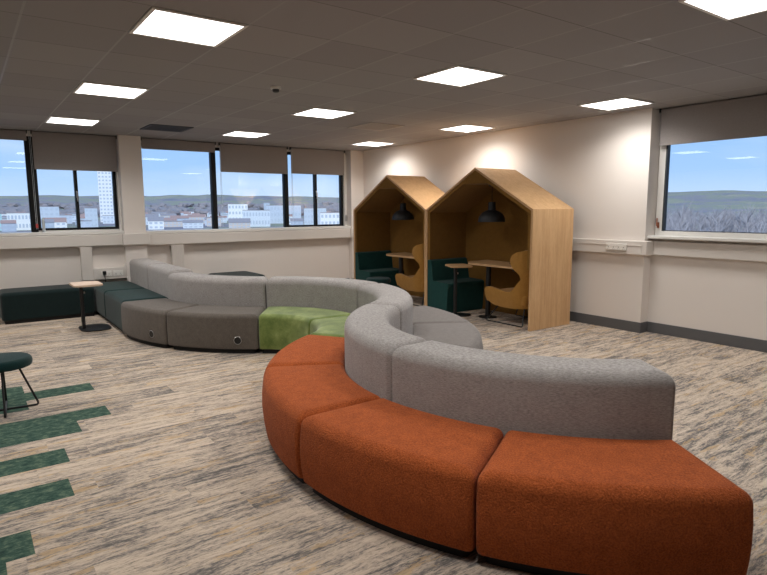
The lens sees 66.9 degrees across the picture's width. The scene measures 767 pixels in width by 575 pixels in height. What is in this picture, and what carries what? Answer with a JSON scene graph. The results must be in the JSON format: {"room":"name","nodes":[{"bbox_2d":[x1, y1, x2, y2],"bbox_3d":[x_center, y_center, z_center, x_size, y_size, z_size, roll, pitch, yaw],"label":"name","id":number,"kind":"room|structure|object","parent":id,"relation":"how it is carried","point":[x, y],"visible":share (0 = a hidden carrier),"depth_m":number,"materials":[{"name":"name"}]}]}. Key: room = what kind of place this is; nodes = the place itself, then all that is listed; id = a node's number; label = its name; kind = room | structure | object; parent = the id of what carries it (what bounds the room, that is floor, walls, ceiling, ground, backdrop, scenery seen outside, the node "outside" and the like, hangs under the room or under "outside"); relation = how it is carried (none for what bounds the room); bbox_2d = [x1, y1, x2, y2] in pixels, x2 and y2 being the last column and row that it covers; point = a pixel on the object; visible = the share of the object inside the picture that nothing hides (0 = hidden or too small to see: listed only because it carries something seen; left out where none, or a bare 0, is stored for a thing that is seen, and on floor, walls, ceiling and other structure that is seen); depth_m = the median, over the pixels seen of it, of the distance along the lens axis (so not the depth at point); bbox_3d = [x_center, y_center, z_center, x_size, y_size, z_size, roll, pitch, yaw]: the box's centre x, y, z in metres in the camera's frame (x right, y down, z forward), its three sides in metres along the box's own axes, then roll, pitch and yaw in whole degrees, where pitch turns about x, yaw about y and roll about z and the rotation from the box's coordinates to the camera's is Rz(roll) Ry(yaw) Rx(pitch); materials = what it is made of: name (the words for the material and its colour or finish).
{"room":"office breakout area","nodes":[
{"label":"office breakout area","id":0,"kind":"room"},
{"bbox_2d":[116,135,147,281],"bbox_3d":[-4.128,-1.079,9.501,0.330,2.700,0.450,-6,9,-35],"label":"pillar","id":1,"kind":"structure","parent":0,"point":[129,156],"depth_m":9.25,"materials":[{"name":"white paint"}]},
{"bbox_2d":[0,131,348,288],"bbox_3d":[-5.316,-0.959,8.651,12.600,2.700,0.450,-6,9,-35],"label":"wall","id":2,"kind":"structure","parent":0,"point":[31,267],"depth_m":10.21,"materials":[{"name":"white paint"}]},
{"bbox_2d":[1,141,32,232],"bbox_3d":[-5.934,-1.464,8.177,1.630,1.405,0.080,-6,9,-35],"label":"window","id":3,"kind":"structure","parent":2,"relation":"in","point":[25,152],"depth_m":8.62,"materials":[{"name":"black metal"}]},
{"bbox_2d":[31,137,118,230],"bbox_3d":[-4.753,-1.589,8.987,1.145,1.385,0.135,-6,9,-35],"label":"window","id":4,"kind":"structure","parent":2,"relation":"in","point":[114,187],"depth_m":9.02,"materials":[{"name":"black metal"}]},
{"bbox_2d":[28,130,117,228],"bbox_3d":[-4.691,-1.627,8.888,1.197,1.435,0.070,-6,9,-35],"label":"roller blind","id":5,"kind":"object","parent":4,"relation":"attached to","point":[51,150],"visible":1,"depth_m":8.81,"materials":[{"name":"grey fabric"}]},
{"bbox_2d":[79,246,93,280],"bbox_3d":[-4.625,-0.380,9.034,0.160,0.535,0.105,-6,9,-35],"label":"trim","id":6,"kind":"structure","parent":2,"relation":"attached to","point":[86,274],"depth_m":9.00,"materials":[{"name":"white"}]},
{"bbox_2d":[93,267,126,279],"bbox_3d":[-4.361,-0.231,9.243,0.485,0.180,0.110,-6,9,-35],"label":"wall socket","id":7,"kind":"object","parent":2,"relation":"attached to","point":[97,271],"depth_m":9.19,"materials":[{"name":"white plastic"}]},
{"bbox_2d":[81,245,183,268],"bbox_3d":[-4.019,-0.514,9.389,1.549,0.330,0.006,-6,9,-35],"label":"trim","id":8,"kind":"structure","parent":2,"relation":"attached to","point":[178,248],"depth_m":9.73,"materials":[{"name":"white"}]},
{"bbox_2d":[26,136,288,231],"bbox_3d":[-3.566,-1.696,9.873,4.235,1.420,0.120,-6,9,-35],"label":"trim","id":9,"kind":"structure","parent":2,"relation":"attached to","point":[28,148],"depth_m":10.16,"materials":[{"name":"black metal"}]},
{"bbox_2d":[0,226,350,236],"bbox_3d":[-3.644,-0.953,9.807,7.150,0.065,0.290,-6,9,-35],"label":"trim","id":10,"kind":"structure","parent":2,"relation":"attached to","point":[12,234],"depth_m":9.72,"materials":[{"name":"white paint"}]},
{"bbox_2d":[0,229,353,249],"bbox_3d":[-3.436,-0.834,9.792,7.450,0.200,0.185,-6,9,-35],"label":"trim","id":11,"kind":"structure","parent":2,"relation":"attached to","point":[22,242],"depth_m":9.61,"materials":[{"name":"white paint"}]},
{"bbox_2d":[141,152,213,228],"bbox_3d":[-3.509,-1.702,9.914,1.205,1.420,0.080,-6,9,-35],"label":"window","id":12,"kind":"structure","parent":2,"relation":"in","point":[141,152],"depth_m":10.24,"materials":[{"name":"black metal"}]},
{"bbox_2d":[170,244,184,267],"bbox_3d":[-3.494,-0.485,9.845,0.200,0.515,0.105,-6,9,-35],"label":"trim","id":13,"kind":"structure","parent":2,"relation":"attached to","point":[180,264],"depth_m":9.80,"materials":[{"name":"white"}]},
{"bbox_2d":[39,146,346,231],"bbox_3d":[-3.018,-1.753,10.271,5.465,1.420,0.190,-6,9,-35],"label":"trim","id":14,"kind":"structure","parent":2,"relation":"attached to","point":[344,175],"depth_m":9.36,"materials":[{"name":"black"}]},
{"bbox_2d":[215,147,285,227],"bbox_3d":[-2.442,-1.810,10.678,1.340,1.420,0.080,-6,9,-35],"label":"window","id":15,"kind":"structure","parent":2,"relation":"in","point":[216,149],"depth_m":11.06,"materials":[{"name":"black metal"}]},
{"bbox_2d":[218,143,287,225],"bbox_3d":[-2.335,-1.858,10.578,1.320,1.450,0.065,-6,9,-35],"label":"roller blind","id":16,"kind":"object","parent":15,"relation":"attached to","point":[241,158],"visible":1,"depth_m":10.48,"materials":[{"name":"grey fabric"}]},
{"bbox_2d":[287,152,346,226],"bbox_3d":[-1.302,-1.917,11.432,1.280,1.420,0.180,-6,9,-35],"label":"window","id":17,"kind":"structure","parent":2,"relation":"in","point":[315,194],"depth_m":11.52,"materials":[{"name":"black metal"}]},
{"bbox_2d":[289,147,344,223],"bbox_3d":[-1.267,-1.973,11.341,1.204,1.435,0.065,-6,9,-35],"label":"roller blind","id":18,"kind":"object","parent":17,"relation":"attached to","point":[303,160],"visible":1,"depth_m":11.25,"materials":[{"name":"grey fabric"}]},
{"bbox_2d":[345,150,363,278],"bbox_3d":[-0.656,-1.430,11.986,0.300,2.700,0.450,-6,9,-35],"label":"pillar corner","id":19,"kind":"structure","parent":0,"point":[354,159],"depth_m":11.71,"materials":[{"name":"white paint"}]},
{"bbox_2d":[0,295,766,574],"bbox_3d":[-1.413,1.131,3.494,12.600,0.100,13.750,-6,9,-35],"label":"floor","id":20,"kind":"structure","parent":0,"point":[133,457],"depth_m":3.66,"materials":[{"name":"brown carpet"}]},
{"bbox_2d":[0,352,38,417],"bbox_3d":[-2.930,0.739,4.471,0.410,0.430,0.410,-1,8,-5],"label":"round stool","id":21,"kind":"object","parent":20,"relation":"on","point":[9,361],"visible":1,"depth_m":4.42,"materials":[{"name":"teal fabric"}]},
{"bbox_2d":[0,284,95,324],"bbox_3d":[-4.857,0.212,8.398,1.169,0.442,0.612,-6,9,-35],"label":"bench","id":22,"kind":"object","parent":20,"relation":"on","point":[51,302],"visible":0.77,"depth_m":8.13,"materials":[{"name":"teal fabric"}]},
{"bbox_2d":[69,281,111,331],"bbox_3d":[-3.821,0.239,7.577,0.420,0.600,0.500,-6,9,-35],"label":"table","id":23,"kind":"object","parent":20,"relation":"on","point":[100,326],"visible":1,"depth_m":7.50,"materials":[{"name":"beige wood"}]},
{"bbox_2d":[93,281,143,320],"bbox_3d":[-3.958,0.174,8.657,0.574,0.442,1.122,-6,9,-35],"label":"module","id":24,"kind":"object","parent":20,"relation":"on","point":[100,291],"visible":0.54,"depth_m":8.38,"materials":[{"name":"teal fabric"}]},
{"bbox_2d":[105,288,167,331],"bbox_3d":[-3.307,0.291,7.763,0.574,0.442,1.086,-6,9,-35],"label":"module","id":25,"kind":"object","parent":20,"relation":"on","point":[113,299],"visible":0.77,"depth_m":7.59,"materials":[{"name":"teal fabric"}]},
{"bbox_2d":[130,258,166,288],"bbox_3d":[-3.564,-0.024,8.862,0.326,0.775,1.092,-6,9,-35],"label":"module","id":26,"kind":"object","parent":20,"relation":"on","point":[138,268],"visible":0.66,"depth_m":8.67,"materials":[{"name":"grey fabric"}]},
{"bbox_2d":[121,298,198,347],"bbox_3d":[-2.658,0.401,6.941,1.072,0.438,0.617,6,10,41],"label":"module","id":27,"kind":"object","parent":20,"relation":"on","point":[143,321],"visible":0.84,"depth_m":6.65,"materials":[{"name":"grey fabric"}]},
{"bbox_2d":[148,264,192,298],"bbox_3d":[-2.926,0.094,7.987,0.326,0.770,1.071,-6,9,-35],"label":"module","id":28,"kind":"object","parent":20,"relation":"on","point":[158,274],"visible":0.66,"depth_m":7.79,"materials":[{"name":"grey fabric"}]},
{"bbox_2d":[167,305,264,352],"bbox_3d":[-1.820,0.453,6.523,1.072,0.438,0.617,1,8,12],"label":"module","id":29,"kind":"object","parent":20,"relation":"on","point":[200,328],"visible":0.95,"depth_m":6.24,"materials":[{"name":"grey fabric"}]},
{"bbox_2d":[168,272,267,309],"bbox_3d":[-2.039,0.221,7.107,1.522,0.745,0.485,4,9,26],"label":"module","id":30,"kind":"object","parent":20,"relation":"on","point":[187,287],"visible":0.57,"depth_m":6.80,"materials":[{"name":"grey fabric"}]},
{"bbox_2d":[209,271,264,275],"bbox_3d":[-2.509,-0.012,9.906,0.750,0.462,0.892,-6,9,-35],"label":"bench","id":31,"kind":"object","parent":20,"relation":"on","point":[236,273],"visible":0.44,"depth_m":9.86,"materials":[{"name":"black fabric"}]},
{"bbox_2d":[259,306,350,353],"bbox_3d":[-0.897,0.475,6.332,1.170,0.438,0.651,3,9,26],"label":"module","id":32,"kind":"object","parent":20,"relation":"on","point":[279,326],"visible":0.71,"depth_m":6.16,"materials":[{"name":"green fabric"}]},
{"bbox_2d":[265,335,344,369],"bbox_3d":[-0.541,0.695,4.688,0.633,0.438,1.079,1,8,8],"label":"module","id":33,"kind":"object","parent":20,"relation":"on","point":[309,349],"visible":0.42,"depth_m":4.49,"materials":[{"name":"orange fabric"}]},
{"bbox_2d":[262,364,380,483],"bbox_3d":[-0.439,0.819,3.760,0.633,0.438,1.079,-3,8,-21],"label":"module","id":34,"kind":"object","parent":20,"relation":"on","point":[290,394],"visible":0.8,"depth_m":3.48,"materials":[{"name":"orange fabric"}]},
{"bbox_2d":[266,276,376,312],"bbox_3d":[-0.710,0.271,6.688,1.499,0.745,0.480,4,9,26],"label":"module","id":35,"kind":"object","parent":20,"relation":"on","point":[340,294],"visible":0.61,"depth_m":6.60,"materials":[{"name":"grey fabric"}]},
{"bbox_2d":[310,316,347,336],"bbox_3d":[-0.391,0.570,5.611,0.651,0.438,1.170,-1,8,-6],"label":"module","id":36,"kind":"object","parent":20,"relation":"on","point":[334,326],"visible":0.23,"depth_m":5.55,"materials":[{"name":"green fabric"}]},
{"bbox_2d":[366,277,390,282],"bbox_3d":[-0.082,0.044,9.531,0.410,0.430,0.410,-2,8,-12],"label":"round stool","id":37,"kind":"object","parent":20,"relation":"on","point":[374,279],"visible":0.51,"depth_m":9.37,"materials":[{"name":"teal fabric"}]},
{"bbox_2d":[344,304,425,400],"bbox_3d":[-0.032,0.599,4.232,0.494,0.745,1.565,-1,8,-7],"label":"module","id":38,"kind":"object","parent":20,"relation":"on","point":[372,332],"visible":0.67,"depth_m":3.71,"materials":[{"name":"grey fabric"}]},
{"bbox_2d":[358,283,412,334],"bbox_3d":[0.030,0.410,5.631,0.480,0.745,1.499,-1,8,-6],"label":"module","id":39,"kind":"object","parent":20,"relation":"on","point":[379,293],"visible":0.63,"depth_m":5.31,"materials":[{"name":"grey fabric"}]},
{"bbox_2d":[353,175,444,305],"bbox_3d":[0.378,-0.833,9.828,0.806,2.084,2.005,-6,9,-35],"label":"booth","id":40,"kind":"object","parent":20,"relation":"on","point":[376,235],"visible":0.6,"depth_m":10.35,"materials":[{"name":"brown wood"}]},
{"bbox_2d":[392,203,413,219],"bbox_3d":[0.329,-1.398,9.753,0.376,0.515,0.376,-6,9,-35],"label":"pendant lamp","id":41,"kind":"object","parent":40,"relation":"hanging from","point":[402,214],"visible":0.93,"depth_m":9.66,"materials":[{"name":"black metal"}]},
{"bbox_2d":[386,252,413,288],"bbox_3d":[0.448,-0.185,9.918,0.565,0.775,1.010,-6,9,-35],"label":"table","id":42,"kind":"object","parent":20,"relation":"on","point":[401,255],"visible":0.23,"depth_m":9.81,"materials":[{"name":"brown wood"}]},
{"bbox_2d":[300,398,503,556],"bbox_3d":[0.111,0.919,3.002,1.079,0.438,0.633,6,10,39],"label":"module","id":43,"kind":"object","parent":20,"relation":"on","point":[405,472],"visible":0.94,"depth_m":2.74,"materials":[{"name":"orange fabric"}]},
{"bbox_2d":[395,244,423,305],"bbox_3d":[0.691,-0.250,9.478,0.685,1.017,0.759,-6,9,-35],"label":"chair","id":44,"kind":"object","parent":20,"relation":"on","point":[415,282],"visible":0.33,"depth_m":9.18,"materials":[{"name":"yellow fabric"}]},
{"bbox_2d":[413,306,469,324],"bbox_3d":[0.453,0.488,6.185,0.686,0.438,1.106,-3,8,-21],"label":"module","id":45,"kind":"object","parent":20,"relation":"on","point":[421,314],"visible":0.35,"depth_m":5.97,"materials":[{"name":"grey fabric"}]},
{"bbox_2d":[413,323,482,349],"bbox_3d":[0.556,0.615,5.243,0.686,0.438,1.106,1,8,8],"label":"module","id":46,"kind":"object","parent":20,"relation":"on","point":[459,334],"visible":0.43,"depth_m":5.15,"materials":[{"name":"grey fabric"}]},
{"bbox_2d":[445,264,472,316],"bbox_3d":[1.094,0.040,8.377,0.340,0.735,0.400,-2,8,-11],"label":"table","id":47,"kind":"object","parent":20,"relation":"on","point":[455,266],"visible":0.84,"depth_m":8.34,"materials":[{"name":"black metal"}]},
{"bbox_2d":[468,260,514,318],"bbox_3d":[1.637,0.029,8.287,0.565,0.775,1.010,-6,9,-35],"label":"table","id":48,"kind":"object","parent":20,"relation":"on","point":[488,263],"visible":0.59,"depth_m":8.20,"materials":[{"name":"brown wood"}]},
{"bbox_2d":[426,168,573,330],"bbox_3d":[1.563,-0.619,8.203,0.806,2.084,2.030,-6,9,-35],"label":"booth","id":49,"kind":"object","parent":20,"relation":"on","point":[538,222],"visible":0.95,"depth_m":8.38,"materials":[{"name":"brown wood"}]},
{"bbox_2d":[478,185,504,221],"bbox_3d":[1.518,-1.181,8.122,0.376,0.520,0.376,-6,9,-35],"label":"pendant lamp","id":50,"kind":"object","parent":49,"relation":"hanging from","point":[491,215],"visible":0.98,"depth_m":8.03,"materials":[{"name":"black metal"}]},
{"bbox_2d":[484,250,529,327],"bbox_3d":[1.884,-0.035,7.843,0.685,1.017,0.759,-6,9,-35],"label":"chair","id":51,"kind":"object","parent":20,"relation":"on","point":[517,297],"visible":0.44,"depth_m":7.53,"materials":[{"name":"yellow fabric"}]},
{"bbox_2d":[392,340,675,439],"bbox_3d":[0.750,0.737,3.180,1.489,0.745,0.478,3,8,24],"label":"sofa backrest","id":52,"kind":"object","parent":20,"relation":"on","point":[629,399],"visible":0.61,"depth_m":2.92,"materials":[{"name":"grey fabric"}]},
{"bbox_2d":[476,430,752,574],"bbox_3d":[0.966,0.968,2.610,1.079,0.438,0.633,1,8,10],"label":"module","id":53,"kind":"object","parent":20,"relation":"on","point":[546,504],"visible":1,"depth_m":2.35,"materials":[{"name":"orange fabric"}]},
{"bbox_2d":[0,0,766,150],"bbox_3d":[-1.426,-1.644,3.120,12.600,0.100,13.750,-6,9,-35],"label":"ceiling","id":54,"kind":"structure","parent":0,"point":[363,57],"depth_m":4.72,"materials":[{"name":"tile"}]},
{"bbox_2d":[0,129,26,140],"bbox_3d":[-5.839,-2.148,7.985,1.599,0.150,0.065,-6,9,-35],"label":"roller blind","id":55,"kind":"object","parent":54,"relation":"hanging from","point":[6,134],"visible":1,"depth_m":8.35,"materials":[{"name":"grey fabric"}]},
{"bbox_2d":[44,116,101,125],"bbox_3d":[-4.082,-2.181,7.616,0.590,0.012,0.590,-6,9,-35],"label":"recessed light","id":56,"kind":"object","parent":54,"relation":"in","point":[51,119],"visible":1,"depth_m":7.60,"materials":[{"name":"white plastic"}]},
{"bbox_2d":[72,81,149,98],"bbox_3d":[-2.676,-1.928,5.688,0.590,0.012,0.590,-6,9,-35],"label":"recessed light","id":57,"kind":"object","parent":54,"relation":"in","point":[89,88],"visible":1,"depth_m":5.65,"materials":[{"name":"white plastic"}]},
{"bbox_2d":[140,124,193,131],"bbox_3d":[-3.109,-2.279,8.312,0.590,0.012,0.590,-6,9,-35],"label":"ceiling vent","id":58,"kind":"object","parent":54,"relation":"in","point":[156,127],"visible":1,"depth_m":8.28,"materials":[{"name":"grey metal"}]},
{"bbox_2d":[141,138,215,152],"bbox_3d":[-3.420,-2.380,9.719,1.239,0.175,0.065,-6,9,-35],"label":"roller blind","id":59,"kind":"object","parent":54,"relation":"hanging from","point":[146,143],"visible":0.9,"depth_m":9.70,"materials":[{"name":"grey fabric"}]},
{"bbox_2d":[129,6,248,46],"bbox_3d":[-1.270,-1.674,3.759,0.590,0.012,0.590,-6,9,-35],"label":"recessed light","id":60,"kind":"object","parent":54,"relation":"in","point":[161,23],"visible":1,"depth_m":3.72,"materials":[{"name":"white plastic"}]},
{"bbox_2d":[221,131,271,137],"bbox_3d":[-2.137,-2.378,9.008,0.590,0.012,0.590,-6,9,-35],"label":"recessed light","id":61,"kind":"object","parent":54,"relation":"in","point":[233,133],"visible":1,"depth_m":8.99,"materials":[{"name":"white plastic"}]},
{"bbox_2d":[291,107,356,118],"bbox_3d":[-0.731,-2.124,7.080,0.590,0.012,0.590,-6,9,-35],"label":"recessed light","id":62,"kind":"object","parent":54,"relation":"in","point":[316,112],"visible":1,"depth_m":7.06,"materials":[{"name":"white plastic"}]},
{"bbox_2d":[294,109,350,117],"bbox_3d":[-0.731,-2.125,7.080,0.544,0.007,0.544,-6,9,-35],"label":"diffuser","id":63,"kind":"object","parent":62,"relation":"attached to","point":[318,113],"depth_m":7.06,"materials":[{"name":"white plastic"}]},
{"bbox_2d":[350,141,395,146],"bbox_3d":[-0.192,-2.574,10.401,0.590,0.012,0.590,-6,9,-35],"label":"recessed light","id":64,"kind":"object","parent":54,"relation":"in","point":[366,143],"visible":1,"depth_m":10.32,"materials":[{"name":"white plastic"}]},
{"bbox_2d":[353,142,390,145],"bbox_3d":[-0.192,-2.575,10.401,0.544,0.007,0.544,-6,9,-35],"label":"diffuser","id":65,"kind":"object","parent":64,"relation":"attached to","point":[361,143],"depth_m":10.32,"materials":[{"name":"white plastic"}]},
{"bbox_2d":[347,122,403,130],"bbox_3d":[-0.110,-2.286,8.258,0.590,0.012,0.590,-6,9,-35],"label":"ceiling vent","id":66,"kind":"object","parent":54,"relation":"in","point":[367,126],"visible":1,"depth_m":8.20,"materials":[{"name":"beige metal"}]},
{"bbox_2d":[413,65,506,86],"bbox_3d":[0.675,-1.871,5.152,0.590,0.012,0.590,-6,9,-35],"label":"recessed light","id":67,"kind":"object","parent":54,"relation":"in","point":[458,75],"visible":1,"depth_m":5.12,"materials":[{"name":"white plastic"}]},
{"bbox_2d":[438,124,495,132],"bbox_3d":[1.214,-2.321,8.472,0.590,0.012,0.590,-6,9,-35],"label":"recessed light","id":68,"kind":"object","parent":54,"relation":"in","point":[466,128],"visible":1,"depth_m":8.44,"materials":[{"name":"white plastic"}]},
{"bbox_2d":[441,125,490,131],"bbox_3d":[1.214,-2.321,8.472,0.544,0.007,0.544,-6,9,-35],"label":"diffuser","id":69,"kind":"object","parent":68,"relation":"attached to","point":[460,128],"depth_m":8.44,"materials":[{"name":"white plastic"}]},
{"bbox_2d":[577,97,654,110],"bbox_3d":[2.620,-2.068,6.544,0.590,0.012,0.590,-6,9,-35],"label":"recessed light","id":70,"kind":"object","parent":54,"relation":"in","point":[623,102],"visible":1,"depth_m":6.50,"materials":[{"name":"white plastic"}]},
{"bbox_2d":[659,94,766,145],"bbox_3d":[4.256,-1.729,5.578,0.065,0.430,3.304,-6,9,-35],"label":"roller blind","id":71,"kind":"object","parent":54,"relation":"hanging from","point":[744,117],"visible":1,"depth_m":6.39,"materials":[{"name":"grey fabric"}]},
{"bbox_2d":[678,0,766,20],"bbox_3d":[2.081,-1.618,3.223,0.590,0.012,0.590,-6,9,-35],"label":"recessed light","id":72,"kind":"object","parent":54,"relation":"in","point":[727,10],"visible":1,"depth_m":3.39,"materials":[{"name":"white plastic"}]},
{"bbox_2d":[363,108,766,339],"bbox_3d":[3.524,-0.756,6.846,0.400,2.700,13.750,-6,9,-35],"label":"wall","id":73,"kind":"structure","parent":0,"point":[605,168],"depth_m":7.34,"materials":[{"name":"white paint"}]},
{"bbox_2d":[606,243,615,249],"bbox_3d":[2.871,-0.520,7.322,0.013,0.086,0.146,-6,9,-35],"label":"wall socket","id":74,"kind":"object","parent":73,"relation":"attached to","point":[609,246],"visible":1,"depth_m":7.32,"materials":[{"name":"white plastic"}]},
{"bbox_2d":[616,243,626,250],"bbox_3d":[2.953,-0.505,7.209,0.013,0.086,0.146,-6,9,-35],"label":"wall socket","id":75,"kind":"object","parent":73,"relation":"attached to","point":[619,246],"visible":1,"depth_m":7.20,"materials":[{"name":"white plastic"}]},
{"bbox_2d":[570,311,766,352],"bbox_3d":[2.500,0.362,8.207,0.164,0.130,9.700,-6,9,-35],"label":"baseboard","id":76,"kind":"structure","parent":73,"relation":"attached to","point":[760,345],"depth_m":6.96,"materials":[{"name":"grey"}]},
{"bbox_2d":[572,238,766,261],"bbox_3d":[2.740,-0.565,7.700,0.210,0.170,8.800,-6,9,-35],"label":"trim","id":77,"kind":"structure","parent":73,"relation":"attached to","point":[645,248],"depth_m":6.78,"materials":[{"name":"white"}]},
{"bbox_2d":[647,235,766,242],"bbox_3d":[4.361,-0.433,5.670,0.260,0.035,3.610,-6,9,-35],"label":"trim","id":78,"kind":"structure","parent":73,"relation":"attached to","point":[748,240],"depth_m":6.49,"materials":[{"name":"white"}]},
{"bbox_2d":[655,145,766,238],"bbox_3d":[4.394,-1.158,5.604,0.125,1.420,3.580,-6,9,-35],"label":"window","id":79,"kind":"structure","parent":73,"relation":"in","point":[664,157],"depth_m":6.97,"materials":[{"name":"white"}]},
{"label":"outside","id":80,"kind":"structure","parent":0,"visible":0},
{"bbox_2d":[0,190,766,232],"bbox_3d":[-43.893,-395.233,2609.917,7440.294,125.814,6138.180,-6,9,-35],"label":"hills","id":81,"kind":"structure","parent":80,"point":[705,200],"depth_m":2622.24,"materials":[{"name":"plant"}]},
{"bbox_2d":[0,220,16,231],"bbox_3d":[-324.281,-53.425,501.925,11.654,9.859,10.531,-5,9,-32],"label":"house","id":82,"kind":"structure","parent":81,"relation":"on","point":[6,225],"depth_m":498.39,"materials":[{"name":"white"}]},
{"bbox_2d":[6,212,30,229],"bbox_3d":[-337.332,-61.706,540.454,22.400,16.100,20.400,-5,9,-31],"label":"office block","id":83,"kind":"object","parent":81,"relation":"on","point":[22,219],"visible":0.65,"depth_m":531.96,"materials":[{"name":"white concrete"}]},
{"bbox_2d":[41,219,54,227],"bbox_3d":[-286.229,-52.405,490.212,14.629,10.616,10.467,-5,9,-30],"label":"house","id":84,"kind":"structure","parent":81,"relation":"on","point":[49,223],"depth_m":488.15,"materials":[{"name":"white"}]},
{"bbox_2d":[40,206,59,218],"bbox_3d":[-377.246,-80.224,654.897,20.400,22.600,18.400,-5,9,-29],"label":"office block","id":85,"kind":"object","parent":81,"relation":"on","point":[45,211],"visible":0.5,"depth_m":646.70,"materials":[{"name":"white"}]},
{"bbox_2d":[44,217,65,227],"bbox_3d":[-300.113,-58.220,530.734,17.599,11.445,14.456,-5,9,-29],"label":"house","id":86,"kind":"structure","parent":81,"relation":"on","point":[59,222],"depth_m":527.43,"materials":[{"name":"white"}]},
{"bbox_2d":[60,215,71,223],"bbox_3d":[-437.715,-94.127,800.304,14.365,11.872,8.755,-4,9,-28],"label":"house","id":87,"kind":"structure","parent":81,"relation":"on","point":[69,217],"depth_m":797.98,"materials":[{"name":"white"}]},
{"bbox_2d":[80,220,91,226],"bbox_3d":[-271.920,-56.517,527.421,12.062,8.695,10.740,-4,9,-27],"label":"house","id":88,"kind":"structure","parent":81,"relation":"on","point":[84,223],"depth_m":523.65,"materials":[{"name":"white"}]},
{"bbox_2d":[84,208,97,226],"bbox_3d":[-312.995,-75.033,621.657,12.400,20.600,14.400,-4,9,-26],"label":"office block","id":89,"kind":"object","parent":81,"relation":"on","point":[90,213],"visible":0.8,"depth_m":615.73,"materials":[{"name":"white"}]},
{"bbox_2d":[97,171,113,221],"bbox_3d":[-427.673,-142.347,892.972,19.400,82.600,19.400,-4,8,-25],"label":"tower block","id":90,"kind":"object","parent":81,"relation":"on","point":[104,177],"visible":0.81,"depth_m":884.15,"materials":[{"name":"white concrete"}]},
{"bbox_2d":[102,215,114,223],"bbox_3d":[-370.846,-93.133,792.928,23.769,11.256,9.650,-4,8,-25],"label":"house","id":91,"kind":"structure","parent":81,"relation":"on","point":[107,219],"depth_m":786.96,"materials":[{"name":"white concrete"}]},
{"bbox_2d":[147,216,163,229],"bbox_3d":[-212.424,-60.330,541.530,14.224,11.937,14.864,-3,8,-21],"label":"house","id":92,"kind":"structure","parent":81,"relation":"on","point":[154,222],"depth_m":536.00,"materials":[{"name":"white"}]},
{"bbox_2d":[0,201,338,216],"bbox_3d":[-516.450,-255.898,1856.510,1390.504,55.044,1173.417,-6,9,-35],"label":"trees","id":93,"kind":"object","parent":81,"relation":"on","point":[9,207],"visible":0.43,"depth_m":1823.04,"materials":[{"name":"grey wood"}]},
{"bbox_2d":[164,221,182,226],"bbox_3d":[-225.479,-68.076,621.187,25.951,6.131,13.824,-3,8,-20],"label":"house","id":94,"kind":"structure","parent":81,"relation":"on","point":[166,223],"depth_m":614.98,"materials":[{"name":"beige"}]},
{"bbox_2d":[170,215,188,220],"bbox_3d":[-248.343,-82.079,706.627,21.672,11.273,12.687,-3,8,-19],"label":"house","id":95,"kind":"structure","parent":81,"relation":"on","point":[179,217],"depth_m":703.53,"materials":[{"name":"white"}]},
{"bbox_2d":[182,220,203,227],"bbox_3d":[-187.526,-62.605,571.384,19.522,8.242,10.226,-3,8,-18],"label":"house","id":96,"kind":"structure","parent":81,"relation":"on","point":[186,223],"depth_m":567.52,"materials":[{"name":"white"}]},
{"bbox_2d":[188,214,205,223],"bbox_3d":[-244.578,-89.776,760.432,22.190,12.122,12.137,-3,8,-18],"label":"house","id":97,"kind":"structure","parent":81,"relation":"on","point":[191,216],"depth_m":756.44,"materials":[{"name":"beige"}]},
{"bbox_2d":[206,217,220,225],"bbox_3d":[-186.962,-72.661,639.946,15.557,9.854,14.283,-2,8,-16],"label":"house","id":98,"kind":"structure","parent":81,"relation":"on","point":[209,219],"depth_m":632.49,"materials":[{"name":"beige"}]},
{"bbox_2d":[228,204,247,217],"bbox_3d":[-217.149,-111.473,866.279,28.400,26.600,22.400,-2,8,-14],"label":"office block","id":99,"kind":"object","parent":81,"relation":"on","point":[234,210],"visible":0.7,"depth_m":854.86,"materials":[{"name":"white concrete"}]},
{"bbox_2d":[228,218,250,227],"bbox_3d":[-141.769,-63.373,571.213,21.207,9.390,14.756,-2,8,-14],"label":"house","id":100,"kind":"structure","parent":81,"relation":"on","point":[233,222],"depth_m":565.79,"materials":[{"name":"beige"}]},
{"bbox_2d":[243,210,269,226],"bbox_3d":[-135.898,-74.258,621.043,28.400,17.600,22.400,-2,8,-12],"label":"office block","id":101,"kind":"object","parent":81,"relation":"on","point":[259,218],"visible":0.84,"depth_m":610.79,"materials":[{"name":"white concrete"}]},
{"bbox_2d":[266,205,300,223],"bbox_3d":[-130.902,-96.425,762.890,44.400,23.600,22.400,-2,8,-10],"label":"office block","id":102,"kind":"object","parent":81,"relation":"on","point":[276,211],"visible":0.65,"depth_m":751.29,"materials":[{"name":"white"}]},
{"bbox_2d":[290,218,303,224],"bbox_3d":[-84.104,-62.653,564.214,13.192,9.303,9.858,-1,8,-8],"label":"house","id":103,"kind":"structure","parent":81,"relation":"on","point":[297,221],"depth_m":560.22,"materials":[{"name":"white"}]},
{"bbox_2d":[304,208,325,224],"bbox_3d":[-81.188,-84.831,690.125,26.400,19.600,18.400,-1,8,-7],"label":"office block","id":104,"kind":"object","parent":81,"relation":"on","point":[308,212],"visible":0.62,"depth_m":680.89,"materials":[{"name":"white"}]},
{"bbox_2d":[320,212,338,223],"bbox_3d":[-50.359,-72.166,613.809,32.400,14.600,18.400,-1,8,-5],"label":"office block","id":105,"kind":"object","parent":81,"relation":"on","point":[325,217],"visible":0.48,"depth_m":604.12,"materials":[{"name":"white concrete"}]},
{"bbox_2d":[666,197,766,232],"bbox_3d":[197.683,-45.415,370.890,537.193,24.185,347.509,-6,9,-35],"label":"woodland","id":106,"kind":"object","parent":81,"relation":"on","point":[728,221],"visible":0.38,"depth_m":269.75,"materials":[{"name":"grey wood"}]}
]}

